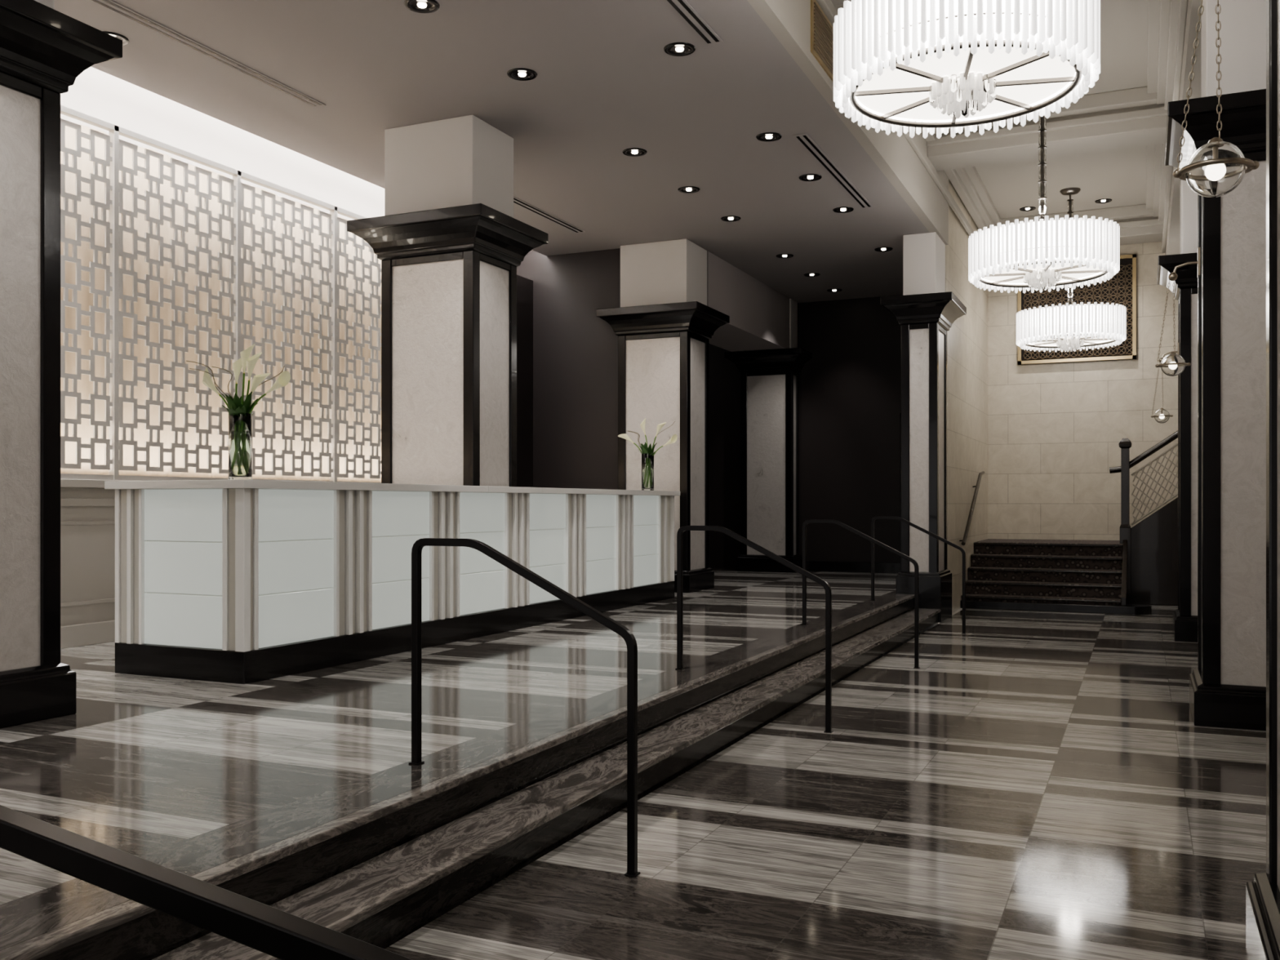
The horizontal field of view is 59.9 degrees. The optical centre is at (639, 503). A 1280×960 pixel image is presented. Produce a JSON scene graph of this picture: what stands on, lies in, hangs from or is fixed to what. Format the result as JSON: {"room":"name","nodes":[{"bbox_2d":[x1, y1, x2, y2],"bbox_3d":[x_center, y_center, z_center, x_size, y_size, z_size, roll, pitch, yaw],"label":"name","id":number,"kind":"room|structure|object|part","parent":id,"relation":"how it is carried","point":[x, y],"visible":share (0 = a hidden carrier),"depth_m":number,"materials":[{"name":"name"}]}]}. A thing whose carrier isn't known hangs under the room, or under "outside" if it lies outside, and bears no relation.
{"room":"hotel lobby","nodes":[
{"label":"hotel lobby","id":0,"kind":"room"},
{"bbox_2d":[60,66,384,220],"bbox_3d":[-4.471,-1.160,9.216,0.250,5.320,21.500,0,0,24],"label":"wall","id":1,"kind":"structure","parent":0,"point":[95,93],"depth_m":10.15,"materials":[{"name":"white paint"}]},
{"bbox_2d":[60,479,125,648],"bbox_3d":[-5.305,0.440,6.355,0.590,1.240,15.600,0,0,24],"label":"wainscot","id":2,"kind":"structure","parent":1,"relation":"attached to","point":[87,508],"depth_m":8.35,"materials":[{"name":"grey paint"}]},
{"bbox_2d":[119,416,228,478],"bbox_3d":[-3.990,-0.504,9.514,0.056,0.546,1.169,0,0,24],"label":"sheer curtain","id":3,"kind":"object","parent":2,"relation":"on","point":[214,438],"depth_m":9.78,"materials":[{"name":"beige fabric"}]},
{"bbox_2d":[60,105,381,483],"bbox_3d":[-3.517,-1.541,9.684,0.060,2.718,7.660,0,0,24],"label":"lattice screen","id":4,"kind":"object","parent":2,"relation":"on","point":[113,146],"visible":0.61,"depth_m":9.18,"materials":[{"name":"silver metal"}]},
{"bbox_2d":[246,209,302,243],"bbox_3d":[-3.502,-2.646,10.590,0.056,0.191,0.731,0,0,24],"label":"sheer curtain","id":5,"kind":"object","parent":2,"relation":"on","point":[257,220],"depth_m":10.66,"materials":[{"name":"beige fabric"}]},
{"bbox_2d":[246,215,329,480],"bbox_3d":[-3.418,-1.565,10.776,0.056,2.669,1.140,0,0,24],"label":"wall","id":6,"kind":"structure","parent":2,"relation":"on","point":[257,257],"depth_m":10.87,"materials":[{"name":"beige fabric"}]},
{"bbox_2d":[337,231,381,482],"bbox_3d":[-2.984,-1.531,11.733,0.056,2.600,0.710,0,0,24],"label":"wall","id":7,"kind":"structure","parent":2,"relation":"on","point":[349,248],"depth_m":11.76,"materials":[{"name":"beige fabric"}]},
{"bbox_2d":[0,568,910,951],"bbox_3d":[-2.066,1.280,8.127,5.530,0.440,21.500,0,0,24],"label":"platform","id":8,"kind":"object","parent":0,"point":[188,777],"visible":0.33,"depth_m":5.21,"materials":[{"name":"stone"}]},
{"bbox_2d":[0,0,122,728],"bbox_3d":[-3.478,-1.055,5.434,1.320,4.230,1.130,0,0,24],"label":"column","id":9,"kind":"structure","parent":8,"relation":"on","point":[43,49],"depth_m":5.42,"materials":[{"name":"black wood"}]},
{"bbox_2d":[104,479,679,684],"bbox_3d":[-1.440,0.460,9.715,1.140,1.200,6.670,0,0,24],"label":"reception desk","id":10,"kind":"object","parent":8,"relation":"on","point":[243,581],"visible":0.97,"depth_m":7.35,"materials":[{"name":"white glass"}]},
{"bbox_2d":[186,343,290,479],"bbox_3d":[-2.505,-0.568,6.907,0.634,0.856,0.252,0,0,24],"label":"vase","id":11,"kind":"object","parent":10,"relation":"on","point":[240,415],"visible":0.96,"depth_m":6.87,"materials":[{"name":"clear glass"}]},
{"bbox_2d":[617,417,677,490],"bbox_3d":[0.100,-0.552,12.426,0.689,0.825,0.222,0,0,24],"label":"vase","id":12,"kind":"object","parent":10,"relation":"on","point":[647,455],"visible":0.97,"depth_m":12.37,"materials":[{"name":"clear glass"}]},
{"bbox_2d":[346,114,548,486],"bbox_3d":[-1.629,-1.055,9.515,1.320,4.230,1.090,0,0,24],"label":"column","id":13,"kind":"structure","parent":8,"relation":"on","point":[448,242],"depth_m":9.22,"materials":[{"name":"white stone"}]},
{"bbox_2d":[0,594,940,959],"bbox_3d":[-0.251,1.280,5.021,0.340,0.441,17.340,0,0,24],"label":"marble steps","id":14,"kind":"structure","parent":8,"relation":"attached to","point":[376,874],"depth_m":4.22,"materials":[{"name":"brown stone"}]},
{"bbox_2d":[595,238,729,592],"bbox_3d":[0.298,-1.055,13.769,1.320,4.230,1.130,0,0,24],"label":"column","id":15,"kind":"structure","parent":8,"relation":"on","point":[664,324],"depth_m":13.46,"materials":[{"name":"white paint"}]},
{"bbox_2d":[724,298,812,573],"bbox_3d":[2.043,-1.055,17.463,1.230,4.230,0.800,0,0,24],"label":"column","id":16,"kind":"structure","parent":8,"relation":"on","point":[770,378],"depth_m":17.29,"materials":[{"name":"stone"}]},
{"bbox_2d":[54,0,929,302],"bbox_3d":[-1.496,-3.230,7.869,4.680,0.120,21.500,0,0,24],"label":"ceiling","id":17,"kind":"structure","parent":0,"point":[606,84],"depth_m":8.82,"materials":[{"name":"grey paint"}]},
{"bbox_2d":[102,31,128,45],"bbox_3d":[-3.602,-3.164,7.560,0.224,0.012,0.224,0,0,24],"label":"recessed light","id":18,"kind":"object","parent":17,"relation":"in","point":[125,40],"visible":0.22,"depth_m":7.53,"materials":[{"name":"black paint"}]},
{"bbox_2d":[89,0,325,107],"bbox_3d":[-3.127,-3.165,7.564,0.120,0.008,2.800,0,0,24],"label":"ceiling vent","id":19,"kind":"object","parent":17,"relation":"in","point":[111,5],"visible":1,"depth_m":7.74,"materials":[{"name":"white metal"}]},
{"bbox_2d":[404,0,439,13],"bbox_3d":[-1.385,-3.164,7.049,0.224,0.012,0.224,0,0,24],"label":"recessed light","id":20,"kind":"object","parent":17,"relation":"in","point":[416,6],"visible":1,"depth_m":7.06,"materials":[{"name":"black paint"}]},
{"bbox_2d":[506,67,537,80],"bbox_3d":[-0.869,-3.164,8.188,0.224,0.012,0.224,0,0,24],"label":"recessed light","id":21,"kind":"object","parent":17,"relation":"in","point":[518,73],"visible":1,"depth_m":8.18,"materials":[{"name":"black paint"}]},
{"bbox_2d":[513,196,585,232],"bbox_3d":[-1.229,-3.165,11.755,0.120,0.008,2.600,0,0,24],"label":"ceiling vent","id":22,"kind":"object","parent":17,"relation":"in","point":[523,204],"visible":0.64,"depth_m":12.19,"materials":[{"name":"black metal"}]},
{"bbox_2d":[622,147,647,156],"bbox_3d":[-0.048,-3.164,10.001,0.224,0.012,0.224,0,0,24],"label":"recessed light","id":23,"kind":"object","parent":17,"relation":"in","point":[633,152],"visible":1,"depth_m":9.99,"materials":[{"name":"black paint"}]},
{"bbox_2d":[663,42,695,56],"bbox_3d":[0.276,-3.164,7.735,0.224,0.012,0.224,0,0,24],"label":"recessed light","id":24,"kind":"object","parent":17,"relation":"in","point":[676,49],"visible":1,"depth_m":7.73,"materials":[{"name":"black paint"}]},
{"bbox_2d":[677,186,699,193],"bbox_3d":[0.493,-3.164,11.194,0.224,0.012,0.224,0,0,24],"label":"recessed light","id":25,"kind":"object","parent":17,"relation":"in","point":[686,189],"visible":1,"depth_m":11.18,"materials":[{"name":"black paint"}]},
{"bbox_2d":[664,0,723,44],"bbox_3d":[-0.015,-3.165,6.462,0.120,0.008,2.560,0,0,24],"label":"ceiling vent","id":26,"kind":"object","parent":17,"relation":"in","point":[682,8],"visible":1,"depth_m":7.28,"materials":[{"name":"white metal"}]},
{"bbox_2d":[720,215,741,222],"bbox_3d":[1.009,-3.164,12.333,0.224,0.012,0.224,0,0,24],"label":"recessed light","id":27,"kind":"object","parent":17,"relation":"in","point":[730,218],"visible":1,"depth_m":12.32,"materials":[{"name":"black paint"}]},
{"bbox_2d":[755,132,782,142],"bbox_3d":[1.114,-3.164,9.584,0.224,0.012,0.224,0,0,24],"label":"recessed light","id":28,"kind":"object","parent":17,"relation":"in","point":[766,136],"visible":1,"depth_m":9.57,"materials":[{"name":"black paint"}]},
{"bbox_2d":[776,253,793,257],"bbox_3d":[1.850,-3.164,14.191,0.224,0.012,0.224,0,0,24],"label":"recessed light","id":29,"kind":"object","parent":17,"relation":"in","point":[780,255],"visible":1,"depth_m":14.18,"materials":[{"name":"black paint"}]},
{"bbox_2d":[799,173,822,181],"bbox_3d":[1.655,-3.164,10.778,0.224,0.012,0.224,0,0,24],"label":"recessed light","id":30,"kind":"object","parent":17,"relation":"in","point":[807,177],"visible":1,"depth_m":10.77,"materials":[{"name":"black paint"}]},
{"bbox_2d":[804,272,820,276],"bbox_3d":[2.379,-3.164,15.357,0.224,0.012,0.224,0,0,24],"label":"recessed light","id":31,"kind":"object","parent":17,"relation":"in","point":[810,274],"visible":1,"depth_m":15.34,"materials":[{"name":"black paint"}]},
{"bbox_2d":[793,133,872,208],"bbox_3d":[1.902,-3.165,10.693,0.120,0.008,2.550,0,0,24],"label":"ceiling vent","id":32,"kind":"object","parent":17,"relation":"in","point":[804,140],"visible":1,"depth_m":10.50,"materials":[{"name":"grey metal"}]},
{"bbox_2d":[826,288,841,292],"bbox_3d":[2.886,-3.164,16.477,0.224,0.012,0.224,0,0,24],"label":"recessed light","id":33,"kind":"object","parent":17,"relation":"in","point":[828,290],"visible":1,"depth_m":16.48,"materials":[{"name":"black paint"}]},
{"bbox_2d":[832,206,853,213],"bbox_3d":[2.191,-3.164,11.962,0.224,0.012,0.224,0,0,24],"label":"recessed light","id":34,"kind":"object","parent":17,"relation":"in","point":[842,209],"visible":1,"depth_m":11.95,"materials":[{"name":"black paint"}]},
{"bbox_2d":[874,247,893,251],"bbox_3d":[3.033,-3.164,13.820,0.224,0.012,0.224,0,0,24],"label":"recessed light","id":35,"kind":"object","parent":17,"relation":"in","point":[878,249],"visible":1,"depth_m":13.81,"materials":[{"name":"black paint"}]},
{"bbox_2d":[516,275,533,487],"bbox_3d":[-1.866,-0.905,13.937,0.600,3.930,1.050,0,0,24],"label":"wall","id":36,"kind":"structure","parent":0,"point":[524,286],"depth_m":14.07,"materials":[{"name":"grey paint"}]},
{"bbox_2d":[516,248,620,489],"bbox_3d":[-1.004,-1.330,14.287,1.880,4.780,0.300,0,0,24],"label":"wall","id":37,"kind":"structure","parent":0,"point":[575,350],"depth_m":14.04,"materials":[{"name":"brown paint"}]},
{"bbox_2d":[706,251,789,351],"bbox_3d":[1.272,-2.771,15.919,0.880,0.799,3.950,0,0,24],"label":"wall","id":38,"kind":"structure","parent":0,"point":[758,313],"depth_m":15.54,"materials":[{"name":"grey paint"}]},
{"bbox_2d":[709,294,902,568],"bbox_3d":[2.445,-0.895,17.720,5.330,4.790,0.300,0,0,24],"label":"wall","id":39,"kind":"structure","parent":0,"point":[850,388],"depth_m":17.27,"materials":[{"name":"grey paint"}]},
{"bbox_2d":[806,560,900,573],"bbox_3d":[3.657,0.980,16.979,2.350,0.160,0.050,0,0,24],"label":"baseboard","id":40,"kind":"structure","parent":39,"relation":"attached to","point":[811,566],"depth_m":17.13,"materials":[{"name":"black paint"}]},
{"bbox_2d":[900,413,901,571],"bbox_3d":[4.320,-0.155,16.673,0.810,2.430,0.060,0,0,24],"label":"door frame","id":41,"kind":"structure","parent":39,"relation":"attached to","point":[900,413],"depth_m":16.81,"materials":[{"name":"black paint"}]},
{"bbox_2d":[384,604,1266,959],"bbox_3d":[2.618,1.440,6.554,3.640,0.120,22.500,0,0,24],"label":"floor","id":42,"kind":"structure","parent":0,"point":[1043,785],"depth_m":4.65,"materials":[{"name":"stone"}]},
{"bbox_2d":[0,804,412,959],"bbox_3d":[-0.985,0.959,2.005,2.102,0.843,0.052,0,0,24],"label":"handrail","id":43,"kind":"object","parent":42,"relation":"on","point":[262,927],"visible":1,"depth_m":1.89,"materials":[{"name":"black metal"}]},
{"bbox_2d":[408,537,640,876],"bbox_3d":[-0.470,0.760,4.330,1.018,1.240,0.048,0,0,24],"label":"handrail","id":44,"kind":"object","parent":42,"relation":"on","point":[416,551],"visible":1,"depth_m":4.24,"materials":[{"name":"black metal"}]},
{"bbox_2d":[675,525,833,733],"bbox_3d":[0.697,0.760,6.908,1.018,1.240,0.048,0,0,24],"label":"handrail","id":45,"kind":"object","parent":42,"relation":"on","point":[826,586],"visible":1,"depth_m":6.87,"materials":[{"name":"black metal"}]},
{"bbox_2d":[801,520,919,668],"bbox_3d":[1.882,0.760,9.522,1.018,1.240,0.048,0,0,24],"label":"handrail","id":46,"kind":"object","parent":42,"relation":"on","point":[806,522],"visible":0.98,"depth_m":9.44,"materials":[{"name":"black metal"}]},
{"bbox_2d":[871,516,966,634],"bbox_3d":[2.996,0.760,11.981,1.018,1.240,0.048,0,0,24],"label":"handrail","id":47,"kind":"object","parent":42,"relation":"on","point":[874,518],"visible":1,"depth_m":11.93,"materials":[{"name":"black metal"}]},
{"bbox_2d":[880,231,966,622],"bbox_3d":[3.420,-0.895,13.342,0.820,4.550,1.130,0,0,24],"label":"column","id":48,"kind":"structure","parent":42,"relation":"on","point":[925,313],"depth_m":13.02,"materials":[{"name":"white stone"}]},
{"bbox_2d":[960,430,1177,614],"bbox_3d":[6.417,-0.087,15.257,3.490,2.935,2.890,0,0,24],"label":"staircase","id":49,"kind":"structure","parent":42,"relation":"on","point":[1135,572],"depth_m":15.06,"materials":[{"name":"carpet"}]},
{"bbox_3d":[7.270,-0.087,14.996,1.718,2.935,0.164,0,0,24],"label":"balustrade","id":50,"kind":"part","parent":49,"relation":"part of","materials":[{"name":"black metal"}]},
{"bbox_2d":[1156,179,1197,642],"bbox_3d":[5.990,-0.995,11.284,1.320,4.750,1.100,0,0,24],"label":"column","id":51,"kind":"structure","parent":42,"relation":"on","point":[1184,619],"depth_m":11.13,"materials":[{"name":"wood"}]},
{"bbox_2d":[1151,342,1178,422],"bbox_3d":[5.449,-1.248,11.529,0.264,0.824,0.186,0,0,24],"label":"sconce","id":52,"kind":"object","parent":51,"relation":"attached to","point":[1162,415],"visible":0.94,"depth_m":11.50,"materials":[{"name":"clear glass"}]},
{"bbox_2d":[1164,0,1266,730],"bbox_3d":[4.071,-0.995,7.048,1.320,4.750,1.100,0,0,24],"label":"column","id":53,"kind":"structure","parent":42,"relation":"on","point":[1228,685],"depth_m":6.86,"materials":[{"name":"black wood"}]},
{"bbox_2d":[1155,247,1199,376],"bbox_3d":[3.522,-1.248,7.275,0.264,0.824,0.186,0,0,24],"label":"sconce","id":54,"kind":"object","parent":53,"relation":"attached to","point":[1173,364],"visible":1,"depth_m":7.25,"materials":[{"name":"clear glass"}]},
{"bbox_2d":[1245,0,1279,959],"bbox_3d":[2.173,-0.995,2.858,1.320,4.750,1.100,0,0,24],"label":"column","id":55,"kind":"structure","parent":42,"relation":"on","point":[1262,894],"depth_m":3.27,"materials":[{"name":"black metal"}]},
{"bbox_2d":[1172,0,1259,197],"bbox_3d":[1.591,-1.248,3.012,0.264,0.824,0.186,0,0,24],"label":"pendant light","id":56,"kind":"object","parent":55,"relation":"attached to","point":[1217,167],"visible":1,"depth_m":2.98,"materials":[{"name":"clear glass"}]},
{"bbox_2d":[746,0,948,244],"bbox_3d":[-0.011,-3.695,5.357,0.100,1.050,18.150,0,0,24],"label":"fascia","id":57,"kind":"object","parent":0,"point":[789,20],"depth_m":10.06,"materials":[{"name":"beige paint"}]},
{"bbox_2d":[810,0,833,82],"bbox_3d":[1.386,-3.440,8.292,0.022,0.400,0.750,0,0,24],"label":"air vent","id":58,"kind":"object","parent":57,"relation":"in","point":[821,29],"visible":0.68,"depth_m":8.17,"materials":[{"name":"gold metal"}]},
{"bbox_2d":[937,178,987,623],"bbox_3d":[4.488,-1.360,15.505,0.220,5.720,4.050,0,0,24],"label":"wall","id":59,"kind":"structure","parent":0,"point":[967,336],"depth_m":15.03,"materials":[{"name":"beige paint"}]},
{"bbox_2d":[959,471,984,545],"bbox_3d":[4.570,0.034,15.293,0.107,1.020,1.973,0,0,24],"label":"wall handrail","id":60,"kind":"object","parent":59,"relation":"attached to","point":[963,541],"depth_m":15.10,"materials":[{"name":"black metal"}]},
{"bbox_2d":[975,0,1147,218],"bbox_3d":[2.558,-4.270,6.581,3.770,0.100,22.500,0,0,24],"label":"ceiling","id":61,"kind":"structure","parent":0,"point":[1119,175],"depth_m":13.91,"materials":[{"name":"grey paint"}]},
{"bbox_2d":[831,0,851,5],"bbox_3d":[2.491,-4.020,7.764,2.470,0.400,0.840,0,0,24],"label":"cross beam","id":62,"kind":"structure","parent":61,"relation":"attached to","point":[834,2],"depth_m":8.45,"materials":[{"name":"grey paint"}]},
{"bbox_2d":[833,0,1100,138],"bbox_3d":[1.748,-3.160,6.015,1.377,2.120,1.381,0,0,-8],"label":"chandelier","id":63,"kind":"object","parent":61,"relation":"hanging from","point":[953,64],"visible":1,"depth_m":5.73,"materials":[{"name":"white glass"}]},
{"bbox_2d":[1019,206,1035,211],"bbox_3d":[5.545,-4.214,15.877,0.224,0.012,0.224,0,0,24],"label":"recessed light","id":64,"kind":"object","parent":61,"relation":"in","point":[1026,208],"visible":1,"depth_m":15.87,"materials":[{"name":"black paint"}]},
{"bbox_2d":[968,112,1119,293],"bbox_3d":[3.914,-3.150,10.797,1.381,2.140,1.377,0,0,-34],"label":"chandelier","id":65,"kind":"object","parent":61,"relation":"hanging from","point":[1042,253],"visible":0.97,"depth_m":10.37,"materials":[{"name":"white glass"}]},
{"bbox_2d":[926,86,1167,171],"bbox_3d":[4.409,-4.020,12.000,2.470,0.400,0.840,0,0,24],"label":"cross beam","id":66,"kind":"structure","parent":61,"relation":"attached to","point":[1131,117],"depth_m":11.70,"materials":[{"name":"grey paint"}]},
{"bbox_2d":[1016,187,1126,351],"bbox_3d":[5.791,-3.130,14.942,1.381,2.180,1.377,0,0,-34],"label":"chandelier","id":67,"kind":"object","parent":61,"relation":"hanging from","point":[1070,326],"visible":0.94,"depth_m":14.50,"materials":[{"name":"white glass"}]},
{"bbox_2d":[994,204,1163,244],"bbox_3d":[6.411,-4.020,16.418,2.470,0.400,0.840,0,0,24],"label":"cross beam","id":68,"kind":"structure","parent":61,"relation":"attached to","point":[1137,224],"depth_m":15.83,"materials":[{"name":"grey paint"}]},
{"bbox_2d":[1094,198,1111,203],"bbox_3d":[6.456,-4.214,15.464,0.224,0.012,0.224,0,0,24],"label":"recessed light","id":69,"kind":"object","parent":61,"relation":"in","point":[1104,200],"visible":1,"depth_m":15.45,"materials":[{"name":"black paint"}]},
{"bbox_2d":[987,241,1177,540],"bbox_3d":[7.125,-1.360,16.698,3.800,5.720,0.300,0,0,24],"label":"wall","id":70,"kind":"structure","parent":0,"point":[1055,431],"depth_m":16.77,"materials":[{"name":"beige stone"}]},
{"bbox_2d":[1017,253,1136,364],"bbox_3d":[6.572,-2.910,16.738,1.660,1.540,0.078,0,0,24],"label":"grille panel","id":71,"kind":"object","parent":70,"relation":"attached to","point":[1121,289],"depth_m":16.61,"materials":[{"name":"black metal"}]},
{"bbox_2d":[1164,0,1201,255],"bbox_3d":[3.667,-3.795,5.914,1.200,0.850,22.200,0,0,24],"label":"wall","id":72,"kind":"structure","parent":0,"point":[1173,236],"depth_m":8.98,"materials":[{"name":"grey paint"}]},
{"bbox_2d":[817,0,1187,253],"bbox_3d":[1.995,-3.945,6.671,2.470,0.550,22.200,0,0,24],"label":"crown molding","id":73,"kind":"structure","parent":72,"relation":"attached to","point":[1166,19],"depth_m":12.04,"materials":[{"name":"grey paint"}]}
]}

